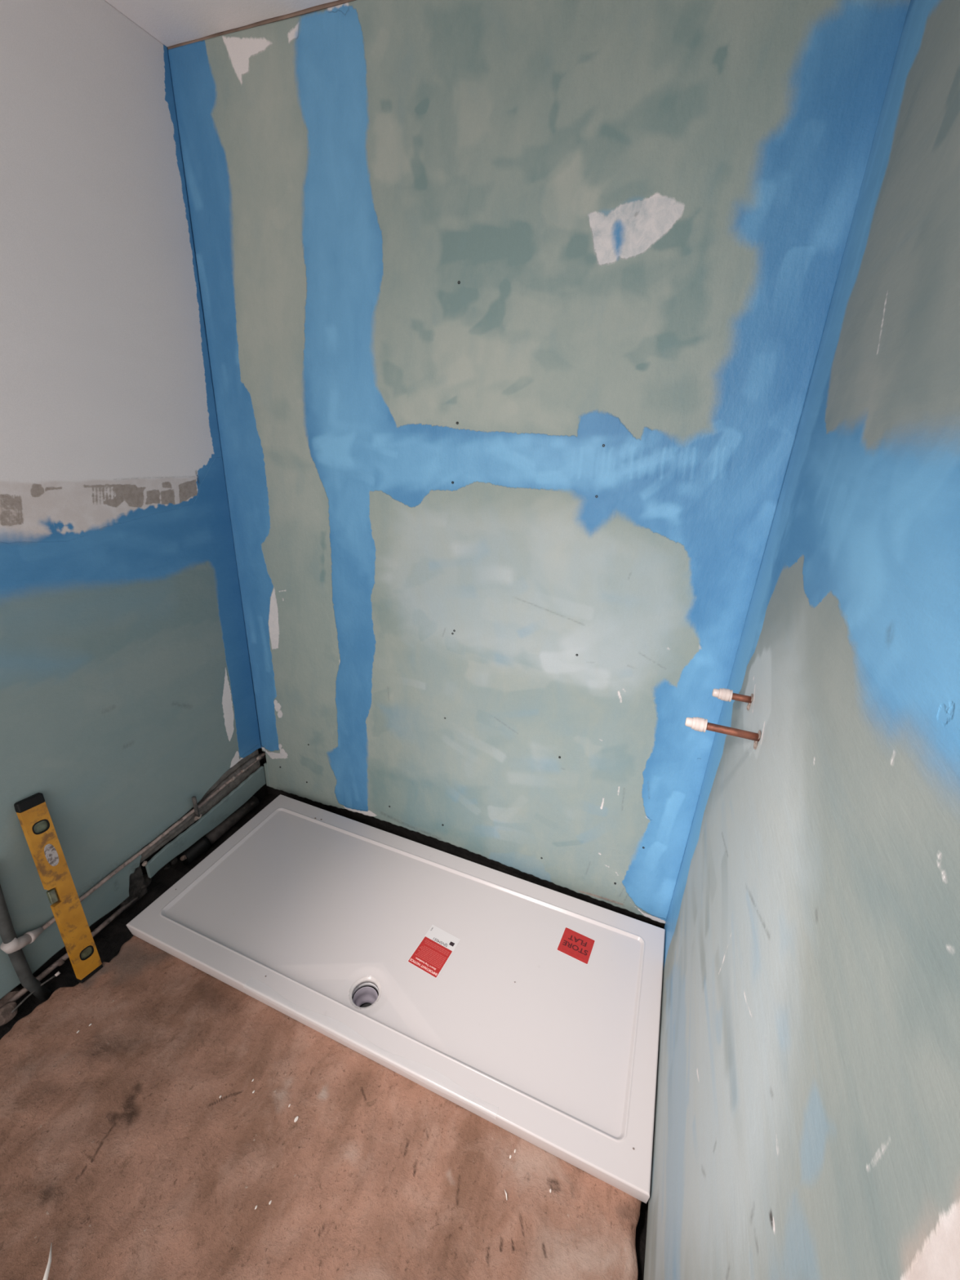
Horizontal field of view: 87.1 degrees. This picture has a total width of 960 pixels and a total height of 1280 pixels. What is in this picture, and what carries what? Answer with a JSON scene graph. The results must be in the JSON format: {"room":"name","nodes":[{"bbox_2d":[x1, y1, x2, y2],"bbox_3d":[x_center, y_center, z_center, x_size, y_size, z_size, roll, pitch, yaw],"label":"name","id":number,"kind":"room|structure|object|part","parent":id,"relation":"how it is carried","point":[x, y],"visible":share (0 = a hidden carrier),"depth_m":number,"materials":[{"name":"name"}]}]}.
{"room":"building under construction","nodes":[
{"label":"building under construction","id":0,"kind":"room"},
{"bbox_2d":[0,0,268,1002],"bbox_3d":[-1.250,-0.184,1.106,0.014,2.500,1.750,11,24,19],"label":"wall","id":1,"kind":"structure","parent":0,"point":[126,690],"depth_m":1.43,"materials":[{"name":"white paint"}]},
{"bbox_2d":[0,884,51,1000],"bbox_3d":[-1.313,0.844,1.426,0.043,0.516,0.048,11,24,19],"label":"pipe","id":2,"kind":"object","parent":1,"relation":"attached to","point":[7,933],"visible":0.94,"depth_m":1.44,"materials":[{"name":"grey plastic"}]},
{"bbox_2d":[120,862,147,909],"bbox_3d":[-1.243,0.855,1.790,0.031,0.180,0.085,11,24,19],"label":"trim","id":3,"kind":"structure","parent":1,"relation":"attached to","point":[136,880],"depth_m":1.80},
{"bbox_2d":[41,751,265,930],"bbox_3d":[-1.135,0.706,1.898,0.025,0.110,0.949,11,23,18],"label":"pipe","id":4,"kind":"object","parent":1,"relation":"attached to","point":[82,898],"visible":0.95,"depth_m":1.79,"materials":[{"name":"metal"}]},
{"bbox_2d":[0,927,43,954],"bbox_3d":[-1.307,0.856,1.445,0.041,0.058,0.098,11,24,19],"label":"fitting","id":5,"kind":"object","parent":4,"relation":"attached to","point":[28,937],"visible":0.99,"depth_m":1.43,"materials":[{"name":"white plastic"}]},
{"bbox_2d":[191,795,201,819],"bbox_3d":[-1.099,0.648,1.955,0.022,0.106,0.025,7,23,8],"label":"pipe stub","id":6,"kind":"object","parent":4,"relation":"attached to","point":[197,815],"visible":1,"depth_m":1.95,"materials":[{"name":"paint"}]},
{"bbox_2d":[139,749,260,862],"bbox_3d":[-1.123,0.631,2.030,0.028,0.155,0.600,11,24,19],"label":"trim","id":7,"kind":"structure","parent":1,"relation":"attached to","point":[233,784],"depth_m":2.12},
{"bbox_2d":[140,751,266,860],"bbox_3d":[-1.093,0.638,2.049,0.027,0.083,0.632,11,24,19],"label":"pipe","id":8,"kind":"object","parent":1,"relation":"attached to","point":[253,759],"visible":0.62,"depth_m":2.02,"materials":[{"name":"metal"}]},
{"bbox_2d":[145,765,266,878],"bbox_3d":[-1.095,0.721,2.066,0.012,0.113,0.573,11,24,19],"label":"trim","id":9,"kind":"structure","parent":1,"relation":"attached to","point":[251,785],"depth_m":2.05,"materials":[{"name":"green paint"}]},
{"bbox_2d":[105,0,337,47],"bbox_3d":[-0.409,-1.161,0.286,2.041,0.012,1.900,11,24,19],"label":"ceiling","id":10,"kind":"structure","parent":0,"point":[171,22],"depth_m":1.27,"materials":[{"name":"paint"}]},
{"bbox_2d":[0,935,641,1279],"bbox_3d":[-0.469,1.238,1.296,1.669,0.179,1.700,11,24,19],"label":"floor","id":11,"kind":"structure","parent":0,"point":[121,1150],"depth_m":1.16,"materials":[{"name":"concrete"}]},
{"bbox_2d":[43,1242,52,1279],"bbox_3d":[-0.848,1.234,0.989,0.020,0.026,0.080,-4,23,-16],"label":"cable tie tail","id":12,"kind":"object","parent":11,"relation":"on","point":[47,1269],"visible":1,"depth_m":0.98,"materials":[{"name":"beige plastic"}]},
{"bbox_2d":[13,792,102,982],"bbox_3d":[-1.218,0.726,1.466,0.192,0.579,0.064,22,29,38],"label":"spirit level","id":13,"kind":"object","parent":11,"relation":"on","point":[34,818],"visible":1,"depth_m":1.46,"materials":[{"name":"yellow paint"}]},
{"bbox_2d":[0,794,648,1279],"bbox_3d":[-0.498,1.224,1.321,1.861,0.028,1.870,11,24,19],"label":"floor","id":14,"kind":"structure","parent":0,"point":[108,943],"depth_m":1.72,"materials":[{"name":"black"}]},
{"bbox_2d":[0,1001,17,1026],"bbox_3d":[-1.359,1.067,1.442,0.052,0.045,0.063,11,24,19],"label":"lump","id":15,"kind":"object","parent":14,"relation":"on","point":[6,1015],"visible":0.98,"depth_m":1.44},
{"bbox_2d":[0,986,23,1007],"bbox_3d":[-1.384,1.051,1.490,0.050,0.047,0.065,11,24,19],"label":"lump","id":16,"kind":"object","parent":14,"relation":"on","point":[2,1001],"visible":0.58,"depth_m":1.48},
{"bbox_2d":[10,971,60,1013],"bbox_3d":[-1.309,1.031,1.486,0.022,0.025,0.124,15,25,26],"label":"cable","id":17,"kind":"object","parent":14,"relation":"on","point":[57,973],"visible":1,"depth_m":1.48,"materials":[{"name":"white plastic"}]},
{"bbox_2d":[6,897,137,1002],"bbox_3d":[-1.317,1.007,1.599,0.042,0.024,0.494,9,23,13],"label":"pipe","id":18,"kind":"object","parent":14,"relation":"on","point":[122,908],"visible":0.69,"depth_m":1.59,"materials":[{"name":"metal"}]},
{"bbox_2d":[57,959,64,966],"bbox_3d":[-1.316,1.011,1.586,0.023,0.019,0.022,11,24,19],"label":"lump","id":19,"kind":"object","parent":18,"relation":"on","point":[61,962],"visible":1,"depth_m":1.58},
{"bbox_2d":[141,874,151,889],"bbox_3d":[-1.237,0.886,1.847,0.055,0.043,0.063,11,24,19],"label":"lump","id":20,"kind":"object","parent":14,"relation":"on","point":[148,881],"visible":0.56,"depth_m":1.85,"materials":[{"name":"black"}]},
{"bbox_2d":[163,863,170,869],"bbox_3d":[-1.204,0.871,1.941,0.022,0.019,0.024,-11,26,-30],"label":"lump","id":21,"kind":"object","parent":14,"relation":"on","point":[166,866],"visible":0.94,"depth_m":1.94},
{"bbox_2d":[169,857,177,864],"bbox_3d":[-1.194,0.862,1.968,0.028,0.020,0.028,11,24,19],"label":"lump","id":22,"kind":"object","parent":14,"relation":"on","point":[175,860],"visible":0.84,"depth_m":1.96,"materials":[{"name":"black"}]},
{"bbox_2d":[180,854,186,861],"bbox_3d":[-1.158,0.850,1.973,0.021,0.019,0.027,11,24,19],"label":"lump","id":23,"kind":"object","parent":14,"relation":"on","point":[183,857],"visible":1,"depth_m":1.97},
{"bbox_2d":[178,795,258,865],"bbox_3d":[-1.094,0.798,2.148,0.066,0.066,0.375,11,24,19],"label":"pipe","id":24,"kind":"object","parent":14,"relation":"on","point":[204,843],"visible":0.76,"depth_m":2.10,"materials":[{"name":"black plastic"}]},
{"bbox_2d":[126,794,665,1203],"bbox_3d":[-0.259,1.000,1.688,1.626,0.120,0.700,11,24,19],"label":"shower tray","id":25,"kind":"object","parent":14,"relation":"on","point":[333,909],"visible":1,"depth_m":1.55,"materials":[{"name":"white plastic"}]},
{"bbox_2d":[407,924,460,978],"bbox_3d":[-0.145,0.986,1.604,0.108,0.002,0.146,14,25,24],"label":"label","id":26,"kind":"object","parent":25,"relation":"on","point":[431,955],"visible":1,"depth_m":1.60,"materials":[{"name":"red paper"}]},
{"bbox_3d":[-0.156,0.993,1.585,0.103,0.001,0.097,14,25,24],"label":"red panel","id":27,"kind":"part","parent":26,"relation":"part of","materials":[{"name":"red paper"}]},
{"bbox_2d":[415,939,448,968],"bbox_3d":[-0.150,0.989,1.594,0.092,0.001,0.060,14,25,24],"label":"print","id":28,"kind":"object","parent":26,"relation":"on","point":[429,953],"depth_m":1.59,"materials":[{"name":"red paper"}]},
{"bbox_2d":[556,926,595,964],"bbox_3d":[0.313,0.993,1.644,0.103,0.001,0.094,13,24,24],"label":"sticker","id":29,"kind":"object","parent":25,"relation":"on","point":[573,944],"visible":1,"depth_m":1.64,"materials":[{"name":"red paper"}]},
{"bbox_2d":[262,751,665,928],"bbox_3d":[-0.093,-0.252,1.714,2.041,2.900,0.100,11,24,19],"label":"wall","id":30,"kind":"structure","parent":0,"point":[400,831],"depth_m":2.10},
{"bbox_2d":[167,0,910,924],"bbox_3d":[-0.103,-0.316,1.586,1.761,2.492,0.015,11,24,19],"label":"wall","id":31,"kind":"structure","parent":0,"point":[642,211],"depth_m":1.37,"materials":[{"name":"green paint"}]},
{"bbox_2d":[167,0,355,49],"bbox_3d":[-0.057,-1.507,1.121,1.811,0.064,0.040,11,24,19],"label":"trim","id":32,"kind":"structure","parent":31,"relation":"attached to","point":[328,5],"depth_m":1.27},
{"bbox_2d":[263,762,270,786],"bbox_3d":[-0.972,0.619,2.314,0.021,0.123,0.012,11,24,19],"label":"trim","id":33,"kind":"structure","parent":31,"relation":"attached to","point":[265,766],"depth_m":2.31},
{"bbox_2d":[643,0,959,1279],"bbox_3d":[0.419,0.125,0.595,0.016,2.496,1.620,11,24,19],"label":"wall","id":34,"kind":"structure","parent":0,"point":[806,1122],"depth_m":0.57,"materials":[{"name":"paint"}]},
{"bbox_2d":[684,716,760,749],"bbox_3d":[0.466,0.177,0.970,0.137,0.042,0.027,11,24,19],"label":"pipe","id":35,"kind":"object","parent":34,"relation":"attached to","point":[700,724],"visible":0.97,"depth_m":0.96,"materials":[{"name":"orange metal"}]},
{"bbox_2d":[711,688,753,710],"bbox_3d":[0.547,0.126,1.090,0.084,0.041,0.027,11,24,19],"label":"pipe","id":36,"kind":"object","parent":34,"relation":"attached to","point":[722,694],"visible":0.97,"depth_m":1.08,"materials":[{"name":"orange metal"}]}
]}

